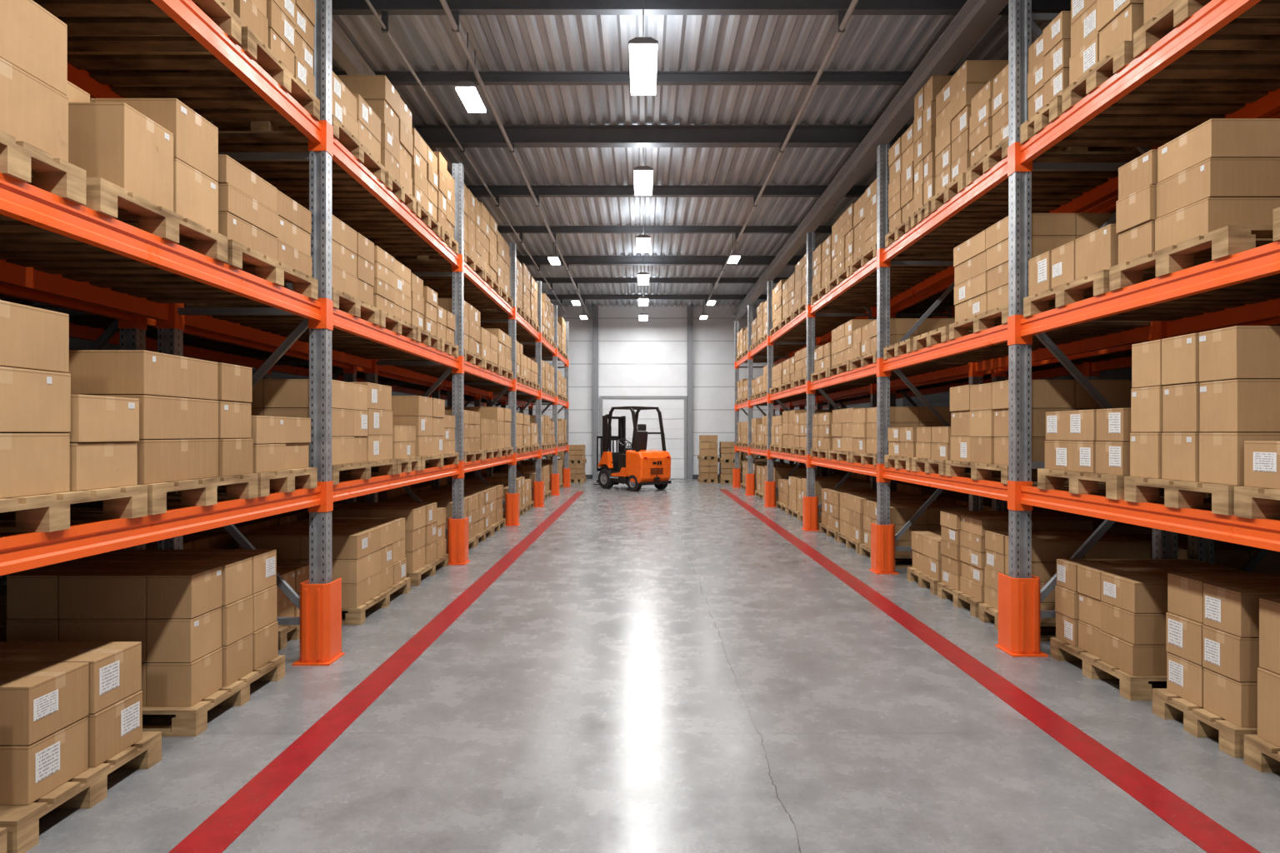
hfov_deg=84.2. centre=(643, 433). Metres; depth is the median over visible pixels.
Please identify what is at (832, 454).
pallet
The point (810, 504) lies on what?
guard
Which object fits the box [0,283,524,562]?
rack
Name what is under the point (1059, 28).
carton
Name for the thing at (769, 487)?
guard
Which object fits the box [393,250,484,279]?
pallet
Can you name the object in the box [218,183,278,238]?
carton
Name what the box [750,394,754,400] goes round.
pallet
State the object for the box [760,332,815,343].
pallet
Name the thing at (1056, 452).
carton
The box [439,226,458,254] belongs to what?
pallet
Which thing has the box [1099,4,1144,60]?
carton
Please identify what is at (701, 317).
diffuser
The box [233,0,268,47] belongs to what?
carton
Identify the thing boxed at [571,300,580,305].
diffuser
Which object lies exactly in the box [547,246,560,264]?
lamp
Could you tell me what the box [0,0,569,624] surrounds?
rack
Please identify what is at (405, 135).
carton
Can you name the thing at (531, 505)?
pallet
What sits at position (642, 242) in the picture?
lamp
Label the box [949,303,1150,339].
pallet
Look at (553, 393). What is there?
pallet
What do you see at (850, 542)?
pallet
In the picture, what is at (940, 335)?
pallet
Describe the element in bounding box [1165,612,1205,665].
carton
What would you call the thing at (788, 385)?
pallet
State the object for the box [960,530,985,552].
carton
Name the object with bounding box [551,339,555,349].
pallet
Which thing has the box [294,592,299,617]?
carton
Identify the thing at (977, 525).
carton
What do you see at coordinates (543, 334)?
pallet
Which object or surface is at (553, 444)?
pallet
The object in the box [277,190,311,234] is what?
carton
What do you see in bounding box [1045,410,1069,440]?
carton
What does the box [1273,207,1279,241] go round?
pallet
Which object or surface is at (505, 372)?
pallet
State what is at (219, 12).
pallet
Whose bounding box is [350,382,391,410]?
carton
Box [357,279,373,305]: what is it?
carton
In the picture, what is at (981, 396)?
carton
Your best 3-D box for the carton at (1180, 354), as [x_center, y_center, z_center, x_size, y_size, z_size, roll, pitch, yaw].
[2.815,-0.356,3.439,0.444,0.231,0.217,0,0,0]
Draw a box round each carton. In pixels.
[0,0,67,95]
[0,57,68,161]
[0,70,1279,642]
[0,300,69,372]
[0,366,70,432]
[0,395,139,442]
[0,433,69,499]
[0,641,41,656]
[0,641,141,714]
[0,662,89,745]
[0,716,88,804]
[30,80,89,177]
[58,565,179,619]
[59,618,147,662]
[61,350,218,399]
[68,102,173,211]
[70,442,137,491]
[86,690,142,767]
[90,395,218,439]
[94,98,218,181]
[101,439,218,484]
[140,662,149,706]
[146,565,222,619]
[146,607,221,662]
[146,648,222,706]
[173,158,218,232]
[183,557,252,605]
[200,415,285,444]
[210,362,252,402]
[213,550,276,594]
[216,155,277,212]
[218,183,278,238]
[218,211,278,260]
[218,400,251,438]
[218,439,253,476]
[220,0,233,10]
[220,595,253,645]
[220,634,252,687]
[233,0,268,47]
[250,0,266,17]
[250,585,276,632]
[251,621,278,669]
[253,444,285,473]
[263,93,358,139]
[263,379,354,409]
[263,408,354,436]
[266,0,294,52]
[268,28,294,75]
[270,443,309,469]
[273,0,294,25]
[275,570,294,603]
[276,564,309,594]
[276,598,294,628]
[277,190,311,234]
[277,215,310,256]
[278,240,311,276]
[280,264,357,298]
[285,417,310,443]
[293,30,313,74]
[294,55,314,94]
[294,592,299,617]
[295,0,314,26]
[295,4,314,50]
[298,436,354,465]
[300,527,380,559]
[300,550,380,584]
[331,70,356,119]
[331,147,399,182]
[331,214,356,254]
[331,240,356,277]
[331,522,393,548]
[336,75,399,117]
[341,571,380,608]
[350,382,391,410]
[352,94,380,143]
[354,384,367,410]
[354,410,367,436]
[354,436,366,462]
[355,232,374,264]
[356,120,380,162]
[356,255,374,286]
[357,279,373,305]
[364,99,399,139]
[365,409,392,434]
[366,435,392,461]
[372,278,394,303]
[373,294,394,315]
[374,245,394,272]
[374,261,394,288]
[380,123,399,163]
[380,544,392,569]
[380,565,393,592]
[391,395,432,416]
[392,415,432,435]
[398,97,411,133]
[399,119,412,155]
[399,144,411,177]
[400,165,412,195]
[405,525,424,551]
[415,436,432,456]
[935,80,950,115]
[935,102,951,136]
[935,122,951,157]
[935,143,951,177]
[935,165,951,194]
[950,60,1008,99]
[950,82,987,120]
[950,385,974,411]
[950,410,974,435]
[950,436,1008,462]
[951,105,970,142]
[951,128,969,164]
[951,150,971,181]
[953,230,986,266]
[954,250,987,285]
[954,271,988,304]
[955,293,987,322]
[960,515,1033,536]
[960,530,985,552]
[960,545,985,569]
[960,576,984,601]
[969,117,992,151]
[970,80,993,115]
[970,99,993,134]
[970,136,991,165]
[970,382,1000,410]
[970,410,994,436]
[970,437,994,464]
[985,213,1075,249]
[986,235,1075,270]
[987,261,1008,291]
[987,284,1055,310]
[991,82,1008,115]
[991,121,1008,148]
[992,102,1008,134]
[992,380,1074,409]
[993,64,1008,96]
[994,409,1074,436]
[994,437,1059,464]
[1005,535,1084,561]
[1005,555,1056,582]
[1005,575,1058,602]
[1027,59,1044,99]
[1028,33,1044,72]
[1028,86,1044,119]
[1028,250,1051,296]
[1040,602,1055,623]
[1043,10,1070,56]
[1043,39,1070,84]
[1044,68,1069,105]
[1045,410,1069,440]
[1045,440,1106,470]
[1051,240,1074,288]
[1055,585,1079,619]
[1055,611,1079,646]
[1056,559,1141,591]
[1068,441,1095,473]
[1069,34,1099,84]
[1069,410,1096,440]
[1070,0,1096,24]
[1070,0,1099,56]
[1075,224,1119,279]
[1077,565,1169,600]
[1078,620,1100,657]
[1079,593,1101,629]
[1095,441,1129,475]
[1096,408,1203,441]
[1097,0,1144,31]
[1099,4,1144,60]
[1099,630,1168,675]
[1100,572,1173,613]
[1100,601,1165,644]
[1115,185,1157,233]
[1118,149,1157,199]
[1118,220,1154,264]
[1130,386,1163,432]
[1130,433,1161,479]
[1131,340,1170,388]
[1144,0,1173,24]
[1155,197,1279,251]
[1156,158,1279,218]
[1157,118,1279,183]
[1161,333,1208,384]
[1161,433,1199,481]
[1162,383,1200,432]
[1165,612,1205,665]
[1166,652,1203,707]
[1167,573,1279,623]
[1199,325,1279,381]
[1199,433,1279,485]
[1200,379,1279,432]
[1202,625,1261,682]
[1203,583,1279,637]
[1203,667,1257,727]
[1244,440,1279,489]
[1257,668,1279,747]
[1259,598,1279,674]
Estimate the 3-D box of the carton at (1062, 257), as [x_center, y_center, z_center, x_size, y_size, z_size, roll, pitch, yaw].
[2.818,-1.038,4.399,0.438,0.256,0.237,0,0,0]
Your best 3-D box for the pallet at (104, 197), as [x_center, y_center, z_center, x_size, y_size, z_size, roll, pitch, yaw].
[-2.600,-0.925,3.160,1.000,0.130,0.840,0,0,0]
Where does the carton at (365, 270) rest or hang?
on the carton at (365, 292)
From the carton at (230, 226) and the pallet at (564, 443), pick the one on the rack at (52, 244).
the pallet at (564, 443)
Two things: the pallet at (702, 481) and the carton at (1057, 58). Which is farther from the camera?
the pallet at (702, 481)
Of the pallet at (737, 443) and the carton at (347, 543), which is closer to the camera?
the carton at (347, 543)
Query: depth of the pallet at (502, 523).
10.85 m
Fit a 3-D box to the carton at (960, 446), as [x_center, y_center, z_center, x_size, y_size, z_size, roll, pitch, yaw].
[2.817,0.128,5.818,0.439,0.203,0.358,0,0,0]
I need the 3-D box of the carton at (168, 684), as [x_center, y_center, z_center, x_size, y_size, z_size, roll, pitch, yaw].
[-2.374,1.262,3.676,0.225,0.216,0.261,0,0,0]
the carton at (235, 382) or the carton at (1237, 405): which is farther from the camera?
the carton at (235, 382)
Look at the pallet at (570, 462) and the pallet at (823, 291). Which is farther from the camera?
the pallet at (570, 462)
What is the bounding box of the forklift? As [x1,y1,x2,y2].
[592,406,671,491]
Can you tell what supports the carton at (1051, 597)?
on the carton at (1044, 606)
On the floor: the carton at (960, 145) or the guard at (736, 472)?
the guard at (736, 472)
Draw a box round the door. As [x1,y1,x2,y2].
[602,399,684,479]
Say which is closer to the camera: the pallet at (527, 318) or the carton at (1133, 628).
the carton at (1133, 628)
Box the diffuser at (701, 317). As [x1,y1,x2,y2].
[700,315,707,319]
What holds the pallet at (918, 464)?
on the rack at (1150, 96)
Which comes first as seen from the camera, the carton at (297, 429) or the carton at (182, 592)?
the carton at (182, 592)
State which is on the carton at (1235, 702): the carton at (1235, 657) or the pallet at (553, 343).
the carton at (1235, 657)
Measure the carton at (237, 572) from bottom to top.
0.216 m
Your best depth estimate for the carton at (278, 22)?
4.17 m
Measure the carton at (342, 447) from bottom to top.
0.193 m
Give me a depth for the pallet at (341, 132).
4.99 m
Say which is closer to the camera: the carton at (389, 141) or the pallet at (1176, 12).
the pallet at (1176, 12)
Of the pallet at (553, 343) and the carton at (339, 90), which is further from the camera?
the pallet at (553, 343)
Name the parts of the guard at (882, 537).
foot plate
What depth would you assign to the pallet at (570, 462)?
21.30 m
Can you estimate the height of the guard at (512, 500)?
0.520 m
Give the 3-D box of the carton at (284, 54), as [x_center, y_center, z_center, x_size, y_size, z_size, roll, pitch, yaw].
[-2.355,-2.243,4.199,0.443,0.164,0.276,0,0,0]
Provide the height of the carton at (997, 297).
0.156 m
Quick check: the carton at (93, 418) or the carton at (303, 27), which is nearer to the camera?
the carton at (93, 418)
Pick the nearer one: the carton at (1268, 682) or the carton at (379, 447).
the carton at (1268, 682)
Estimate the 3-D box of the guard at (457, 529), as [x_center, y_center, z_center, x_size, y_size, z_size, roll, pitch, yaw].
[-2.145,1.240,8.175,0.240,0.520,0.240,0,0,0]
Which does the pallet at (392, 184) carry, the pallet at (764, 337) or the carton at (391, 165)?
the carton at (391, 165)
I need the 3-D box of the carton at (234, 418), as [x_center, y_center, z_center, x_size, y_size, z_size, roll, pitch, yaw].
[-2.355,-0.069,3.718,0.445,0.189,0.278,0,0,0]
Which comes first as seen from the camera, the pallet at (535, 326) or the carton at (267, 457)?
the carton at (267, 457)
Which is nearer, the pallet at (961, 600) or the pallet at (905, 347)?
the pallet at (961, 600)
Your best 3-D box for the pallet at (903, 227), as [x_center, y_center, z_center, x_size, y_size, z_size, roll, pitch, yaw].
[3.060,-2.025,7.170,1.000,0.130,0.660,0,0,0]
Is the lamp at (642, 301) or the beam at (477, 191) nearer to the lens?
the beam at (477, 191)
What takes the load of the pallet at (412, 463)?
on the rack at (52, 244)
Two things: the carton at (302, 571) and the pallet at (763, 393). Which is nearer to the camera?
the carton at (302, 571)
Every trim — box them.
[331,15,432,151]
[592,305,598,479]
[599,395,687,479]
[687,305,692,479]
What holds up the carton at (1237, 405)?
on the carton at (1221, 455)
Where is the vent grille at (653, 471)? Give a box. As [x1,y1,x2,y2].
[650,468,663,474]
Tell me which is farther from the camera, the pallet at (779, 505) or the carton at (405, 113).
the pallet at (779, 505)
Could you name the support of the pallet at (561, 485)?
on the floor
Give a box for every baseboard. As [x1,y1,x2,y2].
[585,475,592,479]
[692,475,719,479]
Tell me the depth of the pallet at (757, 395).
15.83 m
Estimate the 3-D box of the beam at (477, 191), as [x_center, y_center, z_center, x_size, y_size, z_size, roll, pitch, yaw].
[0.000,-4.065,11.900,17.000,0.160,0.110,0,0,0]
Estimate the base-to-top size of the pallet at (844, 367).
0.130 m
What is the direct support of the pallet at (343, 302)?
on the rack at (52, 244)
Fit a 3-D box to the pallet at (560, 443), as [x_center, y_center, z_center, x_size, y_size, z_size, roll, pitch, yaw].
[-2.600,0.285,17.902,1.000,0.130,1.130,0,0,0]
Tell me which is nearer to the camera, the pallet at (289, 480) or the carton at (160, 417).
the carton at (160, 417)
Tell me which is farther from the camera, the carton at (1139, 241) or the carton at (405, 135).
the carton at (405, 135)
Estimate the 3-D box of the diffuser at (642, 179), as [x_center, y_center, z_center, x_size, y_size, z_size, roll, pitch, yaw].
[0.000,-3.525,10.000,0.254,0.029,0.920,0,0,0]
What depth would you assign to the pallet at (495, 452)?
9.84 m
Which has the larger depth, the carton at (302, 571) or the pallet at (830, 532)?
the pallet at (830, 532)
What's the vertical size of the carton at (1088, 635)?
0.173 m
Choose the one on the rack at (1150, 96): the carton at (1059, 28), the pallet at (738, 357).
the pallet at (738, 357)
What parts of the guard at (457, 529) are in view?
foot plate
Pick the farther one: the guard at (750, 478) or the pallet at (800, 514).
the guard at (750, 478)
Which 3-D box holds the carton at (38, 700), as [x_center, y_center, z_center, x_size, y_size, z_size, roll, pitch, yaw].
[-2.472,1.042,2.746,0.430,0.216,0.282,0,0,0]
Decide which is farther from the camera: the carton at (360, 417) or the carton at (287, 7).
the carton at (360, 417)
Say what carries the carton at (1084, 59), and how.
on the pallet at (1120, 57)
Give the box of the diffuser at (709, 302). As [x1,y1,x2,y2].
[706,300,715,305]
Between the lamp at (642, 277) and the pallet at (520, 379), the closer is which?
the pallet at (520, 379)
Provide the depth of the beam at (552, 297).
21.19 m
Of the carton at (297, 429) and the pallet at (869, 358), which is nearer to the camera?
the carton at (297, 429)
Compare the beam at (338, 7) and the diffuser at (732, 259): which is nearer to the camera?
the beam at (338, 7)
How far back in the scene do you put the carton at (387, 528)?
6.22 m
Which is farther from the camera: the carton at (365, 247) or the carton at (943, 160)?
the carton at (943, 160)
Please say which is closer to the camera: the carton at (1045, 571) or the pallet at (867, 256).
the carton at (1045, 571)
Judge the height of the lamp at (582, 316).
0.640 m
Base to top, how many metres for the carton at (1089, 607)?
0.173 m
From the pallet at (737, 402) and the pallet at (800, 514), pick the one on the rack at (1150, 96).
the pallet at (737, 402)
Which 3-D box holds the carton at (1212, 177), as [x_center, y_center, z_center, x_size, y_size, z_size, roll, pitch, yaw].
[2.824,-1.181,3.435,0.427,0.178,0.343,0,0,0]
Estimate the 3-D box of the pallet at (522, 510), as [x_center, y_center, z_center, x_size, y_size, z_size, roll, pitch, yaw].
[-2.710,1.435,13.033,1.000,0.130,0.780,0,0,0]
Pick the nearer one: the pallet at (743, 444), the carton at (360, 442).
the carton at (360, 442)
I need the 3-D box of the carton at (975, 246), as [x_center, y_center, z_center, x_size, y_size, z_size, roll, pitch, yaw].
[2.815,-1.468,5.653,0.444,0.156,0.547,0,0,0]
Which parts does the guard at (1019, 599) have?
foot plate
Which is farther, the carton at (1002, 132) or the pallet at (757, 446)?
the pallet at (757, 446)
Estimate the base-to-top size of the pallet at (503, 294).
0.130 m
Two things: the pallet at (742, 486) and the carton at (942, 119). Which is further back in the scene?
the pallet at (742, 486)
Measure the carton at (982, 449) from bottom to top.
0.199 m
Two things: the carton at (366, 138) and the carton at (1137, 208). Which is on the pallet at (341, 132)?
the carton at (366, 138)
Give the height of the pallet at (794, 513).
0.130 m
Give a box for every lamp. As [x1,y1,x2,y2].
[455,32,486,112]
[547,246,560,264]
[571,283,580,305]
[579,314,587,319]
[628,0,658,94]
[633,147,653,195]
[635,235,650,252]
[637,272,649,284]
[638,296,648,305]
[639,313,647,320]
[699,314,707,319]
[706,298,715,305]
[727,233,740,263]
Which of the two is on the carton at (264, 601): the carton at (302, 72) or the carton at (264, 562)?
the carton at (264, 562)
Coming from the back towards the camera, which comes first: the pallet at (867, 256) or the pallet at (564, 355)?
the pallet at (564, 355)
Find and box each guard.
[291,578,344,665]
[447,516,469,564]
[505,492,520,525]
[533,480,544,507]
[550,473,559,495]
[562,468,570,487]
[731,468,740,487]
[745,473,754,495]
[763,480,776,507]
[801,495,819,530]
[869,522,899,574]
[995,572,1048,657]
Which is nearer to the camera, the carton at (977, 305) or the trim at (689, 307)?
the carton at (977, 305)
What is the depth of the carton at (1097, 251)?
4.06 m
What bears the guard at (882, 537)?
on the floor
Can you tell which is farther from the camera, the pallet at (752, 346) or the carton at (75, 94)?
the pallet at (752, 346)
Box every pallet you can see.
[0,130,85,204]
[0,485,147,532]
[0,731,161,852]
[0,827,6,852]
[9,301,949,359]
[26,177,227,263]
[55,0,241,44]
[67,26,319,120]
[70,473,258,514]
[142,655,284,736]
[175,240,317,299]
[177,467,317,496]
[185,287,379,324]
[212,115,384,183]
[278,625,299,649]
[331,459,396,484]
[340,201,439,237]
[341,577,409,624]
[345,456,420,474]
[374,452,459,469]
[377,310,415,339]
[380,349,483,367]
[382,171,415,214]
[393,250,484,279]
[406,554,448,585]
[414,327,439,349]
[425,450,484,463]
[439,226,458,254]
[439,338,458,357]
[446,536,475,554]
[474,526,492,546]
[476,303,524,319]
[482,270,499,294]
[482,358,499,374]
[484,448,499,459]
[490,518,505,534]
[499,286,513,307]
[500,365,513,379]
[500,446,513,456]
[506,329,546,339]
[515,373,524,384]
[515,445,524,454]
[519,505,526,517]
[525,312,532,326]
[525,377,532,388]
[525,445,532,453]
[525,500,534,512]
[532,320,539,332]
[532,381,539,390]
[532,444,539,451]
[533,455,564,460]
[541,385,546,393]
[541,443,546,449]
[544,490,550,499]
[545,388,551,395]
[546,334,551,344]
[546,443,551,449]
[550,442,555,448]
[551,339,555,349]
[551,390,555,397]
[557,345,562,355]
[557,393,562,399]
[557,441,562,447]
[559,482,563,489]
[562,350,567,359]
[562,395,567,402]
[562,441,567,446]
[568,459,586,464]
[570,476,586,483]
[697,455,717,459]
[697,476,717,483]
[717,458,740,463]
[717,477,732,484]
[735,353,742,362]
[735,398,741,404]
[735,441,743,447]
[740,455,767,459]
[740,483,745,489]
[741,348,747,357]
[741,396,747,403]
[741,442,747,447]
[750,342,755,351]
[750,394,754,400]
[750,442,754,449]
[755,337,760,347]
[755,391,760,399]
[755,443,760,449]
[755,490,764,499]
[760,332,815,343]
[760,389,767,397]
[760,444,767,449]
[770,322,780,336]
[770,385,779,394]
[770,445,779,452]
[776,501,787,513]
[780,312,792,328]
[780,380,792,391]
[780,445,792,454]
[786,506,801,519]
[792,300,869,319]
[792,375,806,388]
[792,446,806,455]
[799,513,821,528]
[810,283,829,304]
[810,368,829,382]
[810,448,828,459]
[819,523,839,541]
[828,265,850,291]
[828,360,850,376]
[828,450,849,462]
[837,532,864,553]
[850,243,953,274]
[850,350,876,369]
[850,451,876,465]
[860,544,912,568]
[883,338,914,359]
[884,455,912,470]
[885,216,911,248]
[907,567,941,594]
[910,200,931,228]
[911,457,997,475]
[913,325,974,350]
[930,172,1081,213]
[937,582,984,617]
[945,460,1104,484]
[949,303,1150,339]
[965,135,1150,186]
[979,603,1055,641]
[1020,95,1177,144]
[1023,270,1155,317]
[1037,469,1206,499]
[1050,637,1166,700]
[1062,40,1279,112]
[1109,225,1274,291]
[1124,476,1244,515]
[1133,0,1279,58]
[1152,688,1257,758]
[1234,486,1279,519]
[1244,735,1279,772]
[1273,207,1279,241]
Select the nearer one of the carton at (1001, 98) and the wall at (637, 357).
the carton at (1001, 98)
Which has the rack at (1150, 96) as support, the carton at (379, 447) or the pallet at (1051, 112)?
the pallet at (1051, 112)
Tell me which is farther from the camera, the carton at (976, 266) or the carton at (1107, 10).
the carton at (976, 266)
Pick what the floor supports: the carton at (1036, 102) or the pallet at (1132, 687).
the pallet at (1132, 687)
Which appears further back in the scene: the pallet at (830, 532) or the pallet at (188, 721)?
the pallet at (830, 532)
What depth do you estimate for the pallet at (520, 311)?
12.11 m
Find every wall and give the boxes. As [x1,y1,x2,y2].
[33,301,309,379]
[391,305,902,474]
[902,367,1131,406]
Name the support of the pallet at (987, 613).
on the floor
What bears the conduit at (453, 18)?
hanging from the ceiling
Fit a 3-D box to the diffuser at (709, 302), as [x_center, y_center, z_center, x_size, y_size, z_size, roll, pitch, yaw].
[1.840,-3.525,19.200,0.194,0.029,0.520,0,0,0]
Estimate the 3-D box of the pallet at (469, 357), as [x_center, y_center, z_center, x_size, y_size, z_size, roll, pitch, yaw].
[-2.600,-0.925,8.822,1.000,0.130,0.970,0,0,0]
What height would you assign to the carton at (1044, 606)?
0.144 m
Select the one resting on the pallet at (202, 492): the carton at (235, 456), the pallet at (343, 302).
the carton at (235, 456)
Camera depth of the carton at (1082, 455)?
4.18 m
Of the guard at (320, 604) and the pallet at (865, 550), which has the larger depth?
the pallet at (865, 550)
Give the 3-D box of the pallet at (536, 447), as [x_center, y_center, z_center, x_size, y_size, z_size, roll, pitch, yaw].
[-2.600,0.285,13.915,1.000,0.130,0.810,0,0,0]
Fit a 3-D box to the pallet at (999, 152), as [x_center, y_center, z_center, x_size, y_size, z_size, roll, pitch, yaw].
[3.060,-2.025,5.295,1.000,0.130,0.650,0,0,0]
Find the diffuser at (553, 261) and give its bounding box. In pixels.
[548,257,560,264]
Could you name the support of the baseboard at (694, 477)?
attached to the wall at (637, 357)
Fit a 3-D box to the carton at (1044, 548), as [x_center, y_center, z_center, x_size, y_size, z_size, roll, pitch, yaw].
[2.966,0.855,5.250,0.422,0.144,0.294,0,0,0]
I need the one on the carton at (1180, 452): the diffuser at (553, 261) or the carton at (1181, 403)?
the carton at (1181, 403)
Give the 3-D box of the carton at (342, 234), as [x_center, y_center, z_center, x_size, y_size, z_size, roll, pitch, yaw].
[-2.359,-1.422,5.052,0.436,0.169,0.490,0,0,0]
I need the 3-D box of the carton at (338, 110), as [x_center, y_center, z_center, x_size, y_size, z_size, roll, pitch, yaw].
[-2.353,-2.244,5.050,0.448,0.166,0.494,0,0,0]
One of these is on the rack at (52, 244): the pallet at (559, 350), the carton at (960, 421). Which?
the pallet at (559, 350)
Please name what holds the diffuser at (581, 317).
attached to the lamp at (582, 316)
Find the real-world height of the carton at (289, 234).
0.143 m
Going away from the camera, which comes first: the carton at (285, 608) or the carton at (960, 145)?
the carton at (285, 608)
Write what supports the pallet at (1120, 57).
on the rack at (1150, 96)
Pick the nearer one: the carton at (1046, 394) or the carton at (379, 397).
the carton at (1046, 394)
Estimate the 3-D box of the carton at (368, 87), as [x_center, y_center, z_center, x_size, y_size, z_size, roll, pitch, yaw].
[-2.353,-2.858,6.021,0.448,0.196,0.351,0,0,0]
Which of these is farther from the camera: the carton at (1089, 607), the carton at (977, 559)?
the carton at (977, 559)
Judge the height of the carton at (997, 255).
0.156 m
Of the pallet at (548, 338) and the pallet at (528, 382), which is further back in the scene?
the pallet at (548, 338)
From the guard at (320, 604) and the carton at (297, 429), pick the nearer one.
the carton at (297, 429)
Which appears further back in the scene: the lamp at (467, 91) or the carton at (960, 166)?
the lamp at (467, 91)
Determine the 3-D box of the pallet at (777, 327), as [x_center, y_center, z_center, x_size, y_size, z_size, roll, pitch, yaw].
[3.060,-2.025,13.818,1.000,0.130,1.020,0,0,0]
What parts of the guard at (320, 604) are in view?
foot plate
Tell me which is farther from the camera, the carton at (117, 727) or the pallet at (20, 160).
the carton at (117, 727)
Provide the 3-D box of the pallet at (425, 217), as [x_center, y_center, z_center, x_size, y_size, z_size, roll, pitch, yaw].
[-2.600,-2.095,6.965,1.000,0.130,0.730,0,0,0]
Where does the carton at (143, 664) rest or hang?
on the pallet at (188, 721)
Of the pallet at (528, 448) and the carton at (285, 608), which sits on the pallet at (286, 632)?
the carton at (285, 608)
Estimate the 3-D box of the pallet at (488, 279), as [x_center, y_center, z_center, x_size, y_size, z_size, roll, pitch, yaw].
[-2.600,-2.095,9.878,1.000,0.130,0.980,0,0,0]
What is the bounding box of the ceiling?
[331,15,1049,306]
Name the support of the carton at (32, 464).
on the pallet at (44, 512)
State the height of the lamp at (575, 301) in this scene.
0.640 m
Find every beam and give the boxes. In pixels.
[331,0,1070,14]
[333,71,956,84]
[413,125,910,147]
[465,185,869,197]
[497,225,831,233]
[515,255,804,265]
[533,277,789,283]
[545,294,767,299]
[732,0,1008,320]
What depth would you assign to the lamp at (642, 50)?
6.74 m
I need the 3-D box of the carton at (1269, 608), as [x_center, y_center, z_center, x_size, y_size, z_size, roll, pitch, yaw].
[2.992,0.899,2.954,0.430,0.311,0.486,0,0,0]
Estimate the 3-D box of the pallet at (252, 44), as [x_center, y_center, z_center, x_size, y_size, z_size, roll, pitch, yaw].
[-2.600,-2.095,4.180,1.000,0.130,0.840,0,0,0]
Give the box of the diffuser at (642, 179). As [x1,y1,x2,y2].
[634,170,652,195]
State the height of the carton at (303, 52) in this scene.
0.156 m
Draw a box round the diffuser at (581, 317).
[580,315,587,319]
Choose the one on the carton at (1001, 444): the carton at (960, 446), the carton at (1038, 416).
the carton at (1038, 416)
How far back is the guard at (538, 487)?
14.39 m
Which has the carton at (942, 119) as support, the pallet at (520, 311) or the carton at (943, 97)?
the carton at (943, 97)
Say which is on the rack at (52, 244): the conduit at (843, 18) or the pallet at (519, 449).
the pallet at (519, 449)
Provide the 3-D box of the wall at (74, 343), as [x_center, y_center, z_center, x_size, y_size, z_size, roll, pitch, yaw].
[-8.600,-1.375,8.600,0.200,5.750,29.200,0,0,0]
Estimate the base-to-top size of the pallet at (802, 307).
0.130 m
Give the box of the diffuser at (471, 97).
[455,87,485,112]
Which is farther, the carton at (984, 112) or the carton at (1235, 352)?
the carton at (984, 112)
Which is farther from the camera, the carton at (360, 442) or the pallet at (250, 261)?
the carton at (360, 442)
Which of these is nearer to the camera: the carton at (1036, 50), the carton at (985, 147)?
the carton at (1036, 50)
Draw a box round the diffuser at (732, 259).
[727,255,739,263]
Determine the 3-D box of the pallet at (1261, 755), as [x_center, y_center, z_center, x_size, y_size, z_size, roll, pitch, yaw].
[3.230,1.435,2.720,1.000,0.130,1.000,0,0,0]
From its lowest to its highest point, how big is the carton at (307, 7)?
0.156 m
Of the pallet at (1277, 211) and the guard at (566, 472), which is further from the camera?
the guard at (566, 472)
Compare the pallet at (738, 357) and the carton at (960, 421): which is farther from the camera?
the pallet at (738, 357)
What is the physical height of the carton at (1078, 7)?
0.198 m
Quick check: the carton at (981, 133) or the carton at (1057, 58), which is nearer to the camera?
the carton at (1057, 58)
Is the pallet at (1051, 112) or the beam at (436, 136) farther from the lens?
the beam at (436, 136)
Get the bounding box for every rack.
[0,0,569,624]
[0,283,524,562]
[734,0,1279,618]
[779,110,1279,572]
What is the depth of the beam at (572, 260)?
16.59 m
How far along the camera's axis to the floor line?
3.55 m
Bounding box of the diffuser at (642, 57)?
[629,44,657,94]
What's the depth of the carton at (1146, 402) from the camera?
3.65 m
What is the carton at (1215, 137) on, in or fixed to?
on the carton at (1212, 177)
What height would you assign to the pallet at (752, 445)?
0.130 m
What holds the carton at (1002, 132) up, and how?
on the pallet at (999, 152)
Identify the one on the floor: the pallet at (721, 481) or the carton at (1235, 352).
the pallet at (721, 481)
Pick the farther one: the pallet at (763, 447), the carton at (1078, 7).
the pallet at (763, 447)
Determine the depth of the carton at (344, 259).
5.06 m
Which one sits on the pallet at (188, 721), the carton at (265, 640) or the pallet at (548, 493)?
the carton at (265, 640)
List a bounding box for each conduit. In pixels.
[365,0,568,315]
[439,0,589,316]
[700,0,858,315]
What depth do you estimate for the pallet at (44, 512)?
2.58 m
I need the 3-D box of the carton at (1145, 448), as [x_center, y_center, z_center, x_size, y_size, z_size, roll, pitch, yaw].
[2.812,0.114,3.664,0.451,0.231,0.205,0,0,0]
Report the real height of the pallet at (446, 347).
0.130 m
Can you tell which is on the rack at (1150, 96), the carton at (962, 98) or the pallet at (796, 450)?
the pallet at (796, 450)
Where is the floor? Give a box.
[0,479,1279,852]
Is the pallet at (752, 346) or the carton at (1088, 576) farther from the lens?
the pallet at (752, 346)
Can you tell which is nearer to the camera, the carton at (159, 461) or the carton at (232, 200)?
the carton at (159, 461)
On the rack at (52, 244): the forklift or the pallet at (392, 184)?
the pallet at (392, 184)
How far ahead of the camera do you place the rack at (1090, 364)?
8.11 m
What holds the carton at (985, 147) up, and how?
on the pallet at (999, 152)

